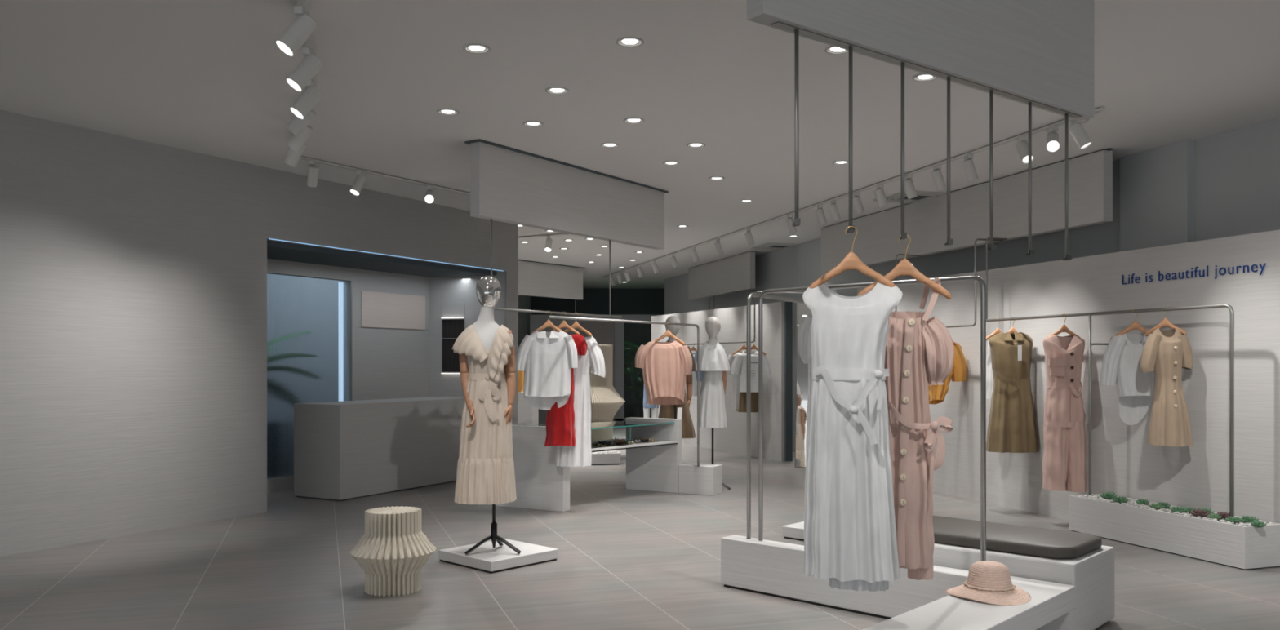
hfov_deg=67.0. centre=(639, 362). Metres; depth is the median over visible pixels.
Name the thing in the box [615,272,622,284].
track spotlight
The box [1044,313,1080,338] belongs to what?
clothes hanger
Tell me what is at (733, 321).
wall
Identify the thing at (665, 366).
blouse
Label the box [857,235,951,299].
clothes hanger
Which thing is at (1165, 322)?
clothes hanger
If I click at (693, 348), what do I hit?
clothes hanger
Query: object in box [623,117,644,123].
recessed light
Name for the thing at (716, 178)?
recessed light
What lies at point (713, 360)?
dress
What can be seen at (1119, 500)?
succulent
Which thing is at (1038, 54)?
ceiling bulkhead
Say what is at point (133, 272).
wall
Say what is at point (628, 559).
floor
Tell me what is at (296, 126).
track spotlight
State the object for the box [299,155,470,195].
track
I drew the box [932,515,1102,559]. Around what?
cushion
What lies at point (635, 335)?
window
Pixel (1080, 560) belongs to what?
upholstered bench
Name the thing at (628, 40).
recessed light
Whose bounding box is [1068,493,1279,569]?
planter box
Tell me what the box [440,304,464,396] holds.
wall niche
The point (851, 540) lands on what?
dress
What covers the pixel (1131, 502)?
pebbles
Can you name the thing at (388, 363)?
wall
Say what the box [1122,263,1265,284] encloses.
lettering
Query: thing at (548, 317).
clothes rack
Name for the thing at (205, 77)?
ceiling
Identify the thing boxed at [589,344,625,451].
vase
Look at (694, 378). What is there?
t-shirt
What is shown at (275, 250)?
ceiling
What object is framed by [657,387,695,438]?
trousers
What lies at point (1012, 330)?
clothes hanger
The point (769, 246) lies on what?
ceiling vent
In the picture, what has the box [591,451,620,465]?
planter box
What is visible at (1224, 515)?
succulent
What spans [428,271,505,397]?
wall
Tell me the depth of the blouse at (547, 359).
8.08 m
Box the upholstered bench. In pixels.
[932,515,1114,629]
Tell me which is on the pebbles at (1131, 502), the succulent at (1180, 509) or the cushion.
the succulent at (1180, 509)
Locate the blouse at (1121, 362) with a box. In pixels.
[1100,333,1155,425]
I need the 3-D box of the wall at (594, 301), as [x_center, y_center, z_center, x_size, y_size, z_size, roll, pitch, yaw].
[-1.750,-0.195,22.560,18.500,3.030,0.120,0,0,0]
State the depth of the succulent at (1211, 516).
6.42 m
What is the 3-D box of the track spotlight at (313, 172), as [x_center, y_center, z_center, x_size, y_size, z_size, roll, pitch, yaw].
[-2.759,-1.581,8.152,0.087,0.214,0.161,0,0,-30]
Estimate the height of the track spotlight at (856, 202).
0.217 m
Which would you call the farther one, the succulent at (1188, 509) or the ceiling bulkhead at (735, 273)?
the ceiling bulkhead at (735, 273)
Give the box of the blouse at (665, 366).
[635,341,692,419]
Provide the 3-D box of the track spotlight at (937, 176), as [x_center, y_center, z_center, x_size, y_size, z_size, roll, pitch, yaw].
[2.568,-1.579,8.311,0.134,0.217,0.110,0,0,0]
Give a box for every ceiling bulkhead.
[464,138,668,315]
[518,259,585,334]
[688,250,755,310]
[746,0,1094,260]
[821,147,1112,273]
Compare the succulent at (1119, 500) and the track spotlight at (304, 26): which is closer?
the track spotlight at (304, 26)
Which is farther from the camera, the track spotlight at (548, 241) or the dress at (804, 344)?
the track spotlight at (548, 241)
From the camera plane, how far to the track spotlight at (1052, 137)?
6.88 m
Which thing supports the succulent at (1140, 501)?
on the pebbles at (1131, 502)
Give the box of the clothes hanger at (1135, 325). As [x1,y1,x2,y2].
[1110,309,1152,340]
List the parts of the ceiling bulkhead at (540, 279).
panel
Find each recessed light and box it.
[436,108,458,115]
[462,44,490,53]
[523,120,543,126]
[545,86,568,94]
[600,142,619,147]
[616,36,644,47]
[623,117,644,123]
[662,160,679,164]
[676,225,688,227]
[686,142,705,147]
[708,176,724,180]
[739,200,753,202]
[824,45,848,53]
[832,160,848,164]
[912,73,937,81]
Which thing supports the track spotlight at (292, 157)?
attached to the track at (309, 42)
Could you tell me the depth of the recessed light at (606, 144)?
7.59 m
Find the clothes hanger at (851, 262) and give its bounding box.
[808,226,895,288]
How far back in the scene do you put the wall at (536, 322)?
20.00 m
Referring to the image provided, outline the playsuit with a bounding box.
[544,333,587,446]
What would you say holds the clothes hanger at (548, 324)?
hanging from the rail at (495, 308)
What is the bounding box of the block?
[518,391,538,425]
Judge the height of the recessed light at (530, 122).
0.008 m
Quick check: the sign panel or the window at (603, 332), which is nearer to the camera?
the sign panel
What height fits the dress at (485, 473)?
1.150 m
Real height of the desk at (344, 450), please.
0.915 m
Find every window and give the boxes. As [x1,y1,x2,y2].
[266,272,351,479]
[580,320,614,418]
[623,320,651,418]
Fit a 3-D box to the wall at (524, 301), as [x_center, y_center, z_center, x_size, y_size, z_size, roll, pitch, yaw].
[-2.610,-0.195,17.550,0.120,3.030,9.900,0,0,0]
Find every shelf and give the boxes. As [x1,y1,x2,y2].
[440,318,464,319]
[591,439,677,451]
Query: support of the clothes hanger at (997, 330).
hanging from the clothes rack at (1223, 305)
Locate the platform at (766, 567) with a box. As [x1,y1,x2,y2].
[720,534,968,619]
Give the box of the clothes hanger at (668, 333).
[653,321,684,345]
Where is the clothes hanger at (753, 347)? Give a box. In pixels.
[742,342,766,355]
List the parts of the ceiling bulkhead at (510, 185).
rod, panel, rod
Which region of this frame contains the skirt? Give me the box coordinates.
[737,391,758,412]
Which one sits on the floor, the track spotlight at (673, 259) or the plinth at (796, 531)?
the plinth at (796, 531)
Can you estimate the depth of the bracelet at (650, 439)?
9.64 m
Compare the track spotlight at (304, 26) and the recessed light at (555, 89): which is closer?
the track spotlight at (304, 26)
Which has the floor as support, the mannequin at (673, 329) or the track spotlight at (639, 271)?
the mannequin at (673, 329)
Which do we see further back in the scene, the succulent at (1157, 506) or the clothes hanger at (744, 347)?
the clothes hanger at (744, 347)
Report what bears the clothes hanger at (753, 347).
hanging from the rail at (756, 291)
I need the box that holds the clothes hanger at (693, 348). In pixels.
[690,345,697,351]
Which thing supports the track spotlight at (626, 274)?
attached to the track at (1100, 108)
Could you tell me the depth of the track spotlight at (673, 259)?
15.11 m
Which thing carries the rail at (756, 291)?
attached to the wall at (1227, 184)
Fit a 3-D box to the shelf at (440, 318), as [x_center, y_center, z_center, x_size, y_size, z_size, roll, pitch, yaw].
[-2.275,-0.522,11.717,0.290,0.015,0.049,0,0,14]
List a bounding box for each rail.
[493,307,622,318]
[684,291,803,345]
[895,238,1003,328]
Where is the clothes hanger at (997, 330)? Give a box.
[986,318,1003,340]
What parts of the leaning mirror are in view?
mirror frame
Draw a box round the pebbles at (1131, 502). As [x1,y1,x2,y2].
[1076,494,1273,526]
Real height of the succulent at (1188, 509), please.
0.044 m
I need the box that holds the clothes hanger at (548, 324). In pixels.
[531,311,564,333]
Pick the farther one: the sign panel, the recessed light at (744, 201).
the sign panel
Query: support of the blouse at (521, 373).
on the block
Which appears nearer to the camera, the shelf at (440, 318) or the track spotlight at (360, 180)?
the track spotlight at (360, 180)
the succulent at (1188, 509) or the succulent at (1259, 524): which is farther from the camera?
the succulent at (1188, 509)
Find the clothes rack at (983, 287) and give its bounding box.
[758,275,986,560]
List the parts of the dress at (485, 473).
sash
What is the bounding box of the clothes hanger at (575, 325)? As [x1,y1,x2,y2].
[564,312,591,336]
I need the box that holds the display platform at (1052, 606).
[862,576,1076,629]
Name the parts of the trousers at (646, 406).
leg, leg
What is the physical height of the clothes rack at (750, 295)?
1.730 m
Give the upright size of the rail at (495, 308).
0.025 m
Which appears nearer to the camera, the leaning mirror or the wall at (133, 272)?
the wall at (133, 272)
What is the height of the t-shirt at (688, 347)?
0.528 m
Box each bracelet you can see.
[641,439,648,442]
[648,438,656,441]
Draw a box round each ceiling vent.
[751,242,798,249]
[872,190,946,203]
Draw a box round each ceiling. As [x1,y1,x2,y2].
[0,0,1279,288]
[266,240,497,277]
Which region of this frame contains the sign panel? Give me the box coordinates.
[361,290,425,329]
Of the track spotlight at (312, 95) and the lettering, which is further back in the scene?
the lettering
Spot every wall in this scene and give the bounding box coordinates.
[0,110,518,556]
[266,258,428,493]
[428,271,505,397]
[518,294,530,379]
[529,315,658,424]
[530,288,664,315]
[651,302,784,461]
[664,117,1279,452]
[857,229,1279,523]
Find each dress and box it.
[452,324,516,504]
[555,336,605,466]
[695,341,729,427]
[797,311,812,528]
[802,275,902,591]
[884,277,954,580]
[986,332,1038,453]
[1139,328,1193,446]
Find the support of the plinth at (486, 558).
on the floor
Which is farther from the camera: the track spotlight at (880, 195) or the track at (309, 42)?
the track spotlight at (880, 195)
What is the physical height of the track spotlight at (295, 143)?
0.225 m
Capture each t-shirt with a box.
[666,340,695,371]
[685,352,701,396]
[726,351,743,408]
[730,351,770,392]
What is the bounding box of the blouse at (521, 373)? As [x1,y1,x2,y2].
[518,370,524,400]
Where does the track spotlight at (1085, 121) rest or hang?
attached to the track at (1100, 108)
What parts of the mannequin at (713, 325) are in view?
arm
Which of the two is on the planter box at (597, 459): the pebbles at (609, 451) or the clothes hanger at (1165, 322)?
the pebbles at (609, 451)
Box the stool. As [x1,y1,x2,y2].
[349,506,436,596]
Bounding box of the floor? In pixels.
[0,443,1279,629]
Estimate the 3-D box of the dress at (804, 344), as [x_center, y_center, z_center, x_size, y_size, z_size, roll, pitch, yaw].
[1.290,0.419,6.725,0.393,1.590,0.196,0,0,0]
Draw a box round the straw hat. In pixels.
[945,560,1031,605]
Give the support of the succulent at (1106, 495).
on the pebbles at (1131, 502)
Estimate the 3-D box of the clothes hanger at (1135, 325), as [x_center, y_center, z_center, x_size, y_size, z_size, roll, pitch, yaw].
[3.662,-0.273,7.154,0.330,0.236,0.042,0,0,10]
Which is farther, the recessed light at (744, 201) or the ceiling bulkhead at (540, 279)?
the ceiling bulkhead at (540, 279)
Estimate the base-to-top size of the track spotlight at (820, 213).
0.217 m
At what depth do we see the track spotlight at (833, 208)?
10.08 m
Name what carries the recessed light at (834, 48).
in the ceiling at (205, 77)
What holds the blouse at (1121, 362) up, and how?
hanging from the clothes hanger at (1135, 325)
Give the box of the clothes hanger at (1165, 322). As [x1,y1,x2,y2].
[1145,306,1186,336]
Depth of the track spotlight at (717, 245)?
13.27 m
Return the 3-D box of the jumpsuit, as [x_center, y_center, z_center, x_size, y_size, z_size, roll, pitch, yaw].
[3.432,0.410,7.821,0.341,1.263,0.242,0,0,0]
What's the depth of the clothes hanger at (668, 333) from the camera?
9.13 m
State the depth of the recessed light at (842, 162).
8.26 m
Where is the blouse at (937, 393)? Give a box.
[928,343,966,404]
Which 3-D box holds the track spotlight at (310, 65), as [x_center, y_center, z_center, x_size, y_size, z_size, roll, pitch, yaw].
[-1.813,-1.575,5.228,0.186,0.226,0.110,0,0,-36]
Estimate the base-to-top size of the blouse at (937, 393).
0.636 m
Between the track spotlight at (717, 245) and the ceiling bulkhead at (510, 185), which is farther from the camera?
the track spotlight at (717, 245)
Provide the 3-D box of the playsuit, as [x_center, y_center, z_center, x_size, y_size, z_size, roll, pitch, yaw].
[-0.637,0.240,8.291,0.362,0.974,0.214,0,0,9]
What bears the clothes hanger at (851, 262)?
hanging from the ceiling bulkhead at (1038, 54)
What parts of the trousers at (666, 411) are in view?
leg, leg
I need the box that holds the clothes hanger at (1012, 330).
[1007,316,1018,334]
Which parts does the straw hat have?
crown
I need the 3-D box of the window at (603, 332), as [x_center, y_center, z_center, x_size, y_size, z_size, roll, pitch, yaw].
[-0.876,0.160,20.045,0.703,2.020,0.010,0,0,0]
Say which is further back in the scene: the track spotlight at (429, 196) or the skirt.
the skirt
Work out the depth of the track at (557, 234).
12.98 m
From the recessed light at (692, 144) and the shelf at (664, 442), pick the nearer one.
the recessed light at (692, 144)
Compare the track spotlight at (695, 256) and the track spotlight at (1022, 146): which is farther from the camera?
the track spotlight at (695, 256)
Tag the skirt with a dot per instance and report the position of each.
(742, 407)
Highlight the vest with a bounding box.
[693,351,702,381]
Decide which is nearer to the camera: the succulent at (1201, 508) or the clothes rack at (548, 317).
the succulent at (1201, 508)
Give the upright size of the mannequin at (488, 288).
1.804 m
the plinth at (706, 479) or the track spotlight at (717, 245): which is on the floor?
the plinth at (706, 479)
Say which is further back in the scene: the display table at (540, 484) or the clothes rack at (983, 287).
the display table at (540, 484)
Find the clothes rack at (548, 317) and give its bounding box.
[547,315,699,466]
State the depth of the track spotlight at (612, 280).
18.69 m
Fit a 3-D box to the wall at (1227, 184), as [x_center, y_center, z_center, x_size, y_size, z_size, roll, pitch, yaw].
[3.747,-0.195,9.605,1.458,3.030,26.219,0,0,-14]
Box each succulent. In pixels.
[1100,492,1117,500]
[1112,496,1128,504]
[1135,498,1149,505]
[1149,502,1164,510]
[1157,502,1170,509]
[1170,506,1186,513]
[1185,506,1195,513]
[1190,508,1210,518]
[1194,507,1214,514]
[1207,513,1222,519]
[1216,511,1229,520]
[1225,515,1241,523]
[1239,515,1258,523]
[1250,520,1266,528]
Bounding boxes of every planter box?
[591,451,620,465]
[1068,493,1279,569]
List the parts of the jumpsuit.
trouser leg, trouser leg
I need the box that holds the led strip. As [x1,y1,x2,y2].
[268,238,502,271]
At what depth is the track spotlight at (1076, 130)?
6.67 m
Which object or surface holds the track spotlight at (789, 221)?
attached to the track at (1100, 108)
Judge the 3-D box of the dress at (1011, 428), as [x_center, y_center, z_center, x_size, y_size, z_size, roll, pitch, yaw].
[3.234,0.258,8.407,0.440,1.039,0.288,0,0,0]
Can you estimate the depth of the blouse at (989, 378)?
8.66 m
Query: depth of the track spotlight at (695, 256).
14.20 m
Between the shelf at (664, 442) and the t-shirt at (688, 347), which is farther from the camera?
the t-shirt at (688, 347)
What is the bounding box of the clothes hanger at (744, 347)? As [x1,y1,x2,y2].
[732,341,752,355]
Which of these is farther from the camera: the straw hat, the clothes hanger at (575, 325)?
the clothes hanger at (575, 325)
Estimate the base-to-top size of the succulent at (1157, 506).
0.049 m
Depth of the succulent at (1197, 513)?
6.53 m
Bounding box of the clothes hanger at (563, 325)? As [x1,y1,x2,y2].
[549,311,579,334]
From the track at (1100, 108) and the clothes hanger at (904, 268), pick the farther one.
the track at (1100, 108)
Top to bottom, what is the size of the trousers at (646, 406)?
0.834 m
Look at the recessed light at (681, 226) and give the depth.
12.15 m
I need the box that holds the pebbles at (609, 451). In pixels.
[591,450,617,453]
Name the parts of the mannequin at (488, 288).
arm, arm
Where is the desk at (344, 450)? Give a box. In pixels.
[293,396,464,501]
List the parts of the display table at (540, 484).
panel, glass, glass, panel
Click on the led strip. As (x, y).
(268, 238)
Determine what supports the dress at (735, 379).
hanging from the clothes hanger at (744, 347)
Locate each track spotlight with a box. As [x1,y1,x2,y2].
[275,5,316,56]
[284,134,306,167]
[286,47,322,91]
[286,108,316,136]
[287,124,313,151]
[289,80,322,119]
[306,160,319,187]
[350,170,366,195]
[424,185,434,203]
[544,235,552,252]
[610,275,616,285]
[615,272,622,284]
[623,269,631,281]
[636,265,644,278]
[651,260,659,273]
[670,253,678,267]
[690,247,699,262]
[714,239,723,255]
[744,228,754,246]
[785,214,796,234]
[814,204,826,225]
[828,200,840,221]
[852,191,864,214]
[874,183,888,208]
[904,173,917,199]
[930,164,946,191]
[961,154,977,182]
[1015,135,1033,164]
[1046,124,1059,151]
[1068,119,1092,149]
[1080,118,1089,124]
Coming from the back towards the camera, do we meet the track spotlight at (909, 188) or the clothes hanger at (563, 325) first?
the track spotlight at (909, 188)
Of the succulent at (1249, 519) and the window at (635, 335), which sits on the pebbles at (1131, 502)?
the succulent at (1249, 519)
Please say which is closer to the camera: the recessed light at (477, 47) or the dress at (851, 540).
the dress at (851, 540)
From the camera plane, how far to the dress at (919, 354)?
3.59 m
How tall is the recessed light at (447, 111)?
0.008 m
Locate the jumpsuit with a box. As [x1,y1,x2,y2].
[1042,334,1087,492]
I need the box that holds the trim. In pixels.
[784,302,792,461]
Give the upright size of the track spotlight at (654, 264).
0.217 m
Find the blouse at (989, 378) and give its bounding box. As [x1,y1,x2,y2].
[986,341,993,399]
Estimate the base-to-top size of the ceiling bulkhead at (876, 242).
0.579 m
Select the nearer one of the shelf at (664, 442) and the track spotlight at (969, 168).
the track spotlight at (969, 168)
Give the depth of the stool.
5.46 m
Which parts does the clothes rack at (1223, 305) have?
post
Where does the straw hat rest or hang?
on the display platform at (1052, 606)
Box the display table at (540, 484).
[482,417,681,511]
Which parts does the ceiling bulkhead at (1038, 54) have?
rod, hook plate, rod, hook plate, rod, hook plate, panel, rod, hook plate, rod, hook plate, rod, hook plate, rod, hook plate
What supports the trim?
attached to the wall at (733, 321)
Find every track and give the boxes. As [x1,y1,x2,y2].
[288,0,316,148]
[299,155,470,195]
[518,233,568,238]
[602,106,1105,277]
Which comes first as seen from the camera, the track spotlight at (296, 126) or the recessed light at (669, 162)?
the track spotlight at (296, 126)
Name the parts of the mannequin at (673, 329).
arm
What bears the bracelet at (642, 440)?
on the display table at (540, 484)
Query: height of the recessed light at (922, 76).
0.008 m
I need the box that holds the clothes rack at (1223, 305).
[986,237,1234,517]
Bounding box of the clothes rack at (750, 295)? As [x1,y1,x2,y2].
[746,293,804,538]
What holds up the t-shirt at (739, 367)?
hanging from the clothes hanger at (753, 347)
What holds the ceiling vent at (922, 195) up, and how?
in the ceiling at (205, 77)
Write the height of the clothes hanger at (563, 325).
0.208 m
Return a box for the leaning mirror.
[794,302,811,467]
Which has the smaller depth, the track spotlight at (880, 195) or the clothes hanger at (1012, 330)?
the clothes hanger at (1012, 330)
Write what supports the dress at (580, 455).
hanging from the clothes hanger at (575, 325)
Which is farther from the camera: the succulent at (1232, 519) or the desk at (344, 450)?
the desk at (344, 450)
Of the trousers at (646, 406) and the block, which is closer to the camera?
the block
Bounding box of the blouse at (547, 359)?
[515,330,577,410]
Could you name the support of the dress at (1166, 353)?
hanging from the clothes hanger at (1165, 322)
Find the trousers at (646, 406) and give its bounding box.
[643,385,658,417]
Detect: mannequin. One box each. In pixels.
[458,275,520,555]
[665,315,692,408]
[700,316,730,489]
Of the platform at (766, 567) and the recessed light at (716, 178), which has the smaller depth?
the platform at (766, 567)
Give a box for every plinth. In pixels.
[438,538,558,573]
[678,462,722,495]
[782,521,804,541]
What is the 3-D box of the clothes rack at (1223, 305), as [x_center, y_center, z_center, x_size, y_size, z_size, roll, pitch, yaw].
[3.621,-0.026,7.591,0.232,2.203,2.499,0,0,-18]
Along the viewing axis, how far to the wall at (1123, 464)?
7.32 m
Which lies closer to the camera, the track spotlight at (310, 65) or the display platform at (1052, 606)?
the display platform at (1052, 606)
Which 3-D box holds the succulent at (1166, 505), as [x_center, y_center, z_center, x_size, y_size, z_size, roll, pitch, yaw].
[3.746,1.031,6.927,0.103,0.051,0.102,0,0,41]
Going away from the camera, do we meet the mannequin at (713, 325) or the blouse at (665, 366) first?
the blouse at (665, 366)
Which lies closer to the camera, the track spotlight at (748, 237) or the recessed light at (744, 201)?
the recessed light at (744, 201)
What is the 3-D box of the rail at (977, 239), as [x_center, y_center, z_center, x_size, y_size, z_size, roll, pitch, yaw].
[2.915,-0.728,9.760,0.309,0.803,1.915,0,0,-17]
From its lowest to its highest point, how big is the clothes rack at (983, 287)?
1.454 m
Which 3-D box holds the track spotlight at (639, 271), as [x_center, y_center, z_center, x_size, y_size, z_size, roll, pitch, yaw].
[0.001,-1.579,16.941,0.134,0.217,0.110,0,0,0]

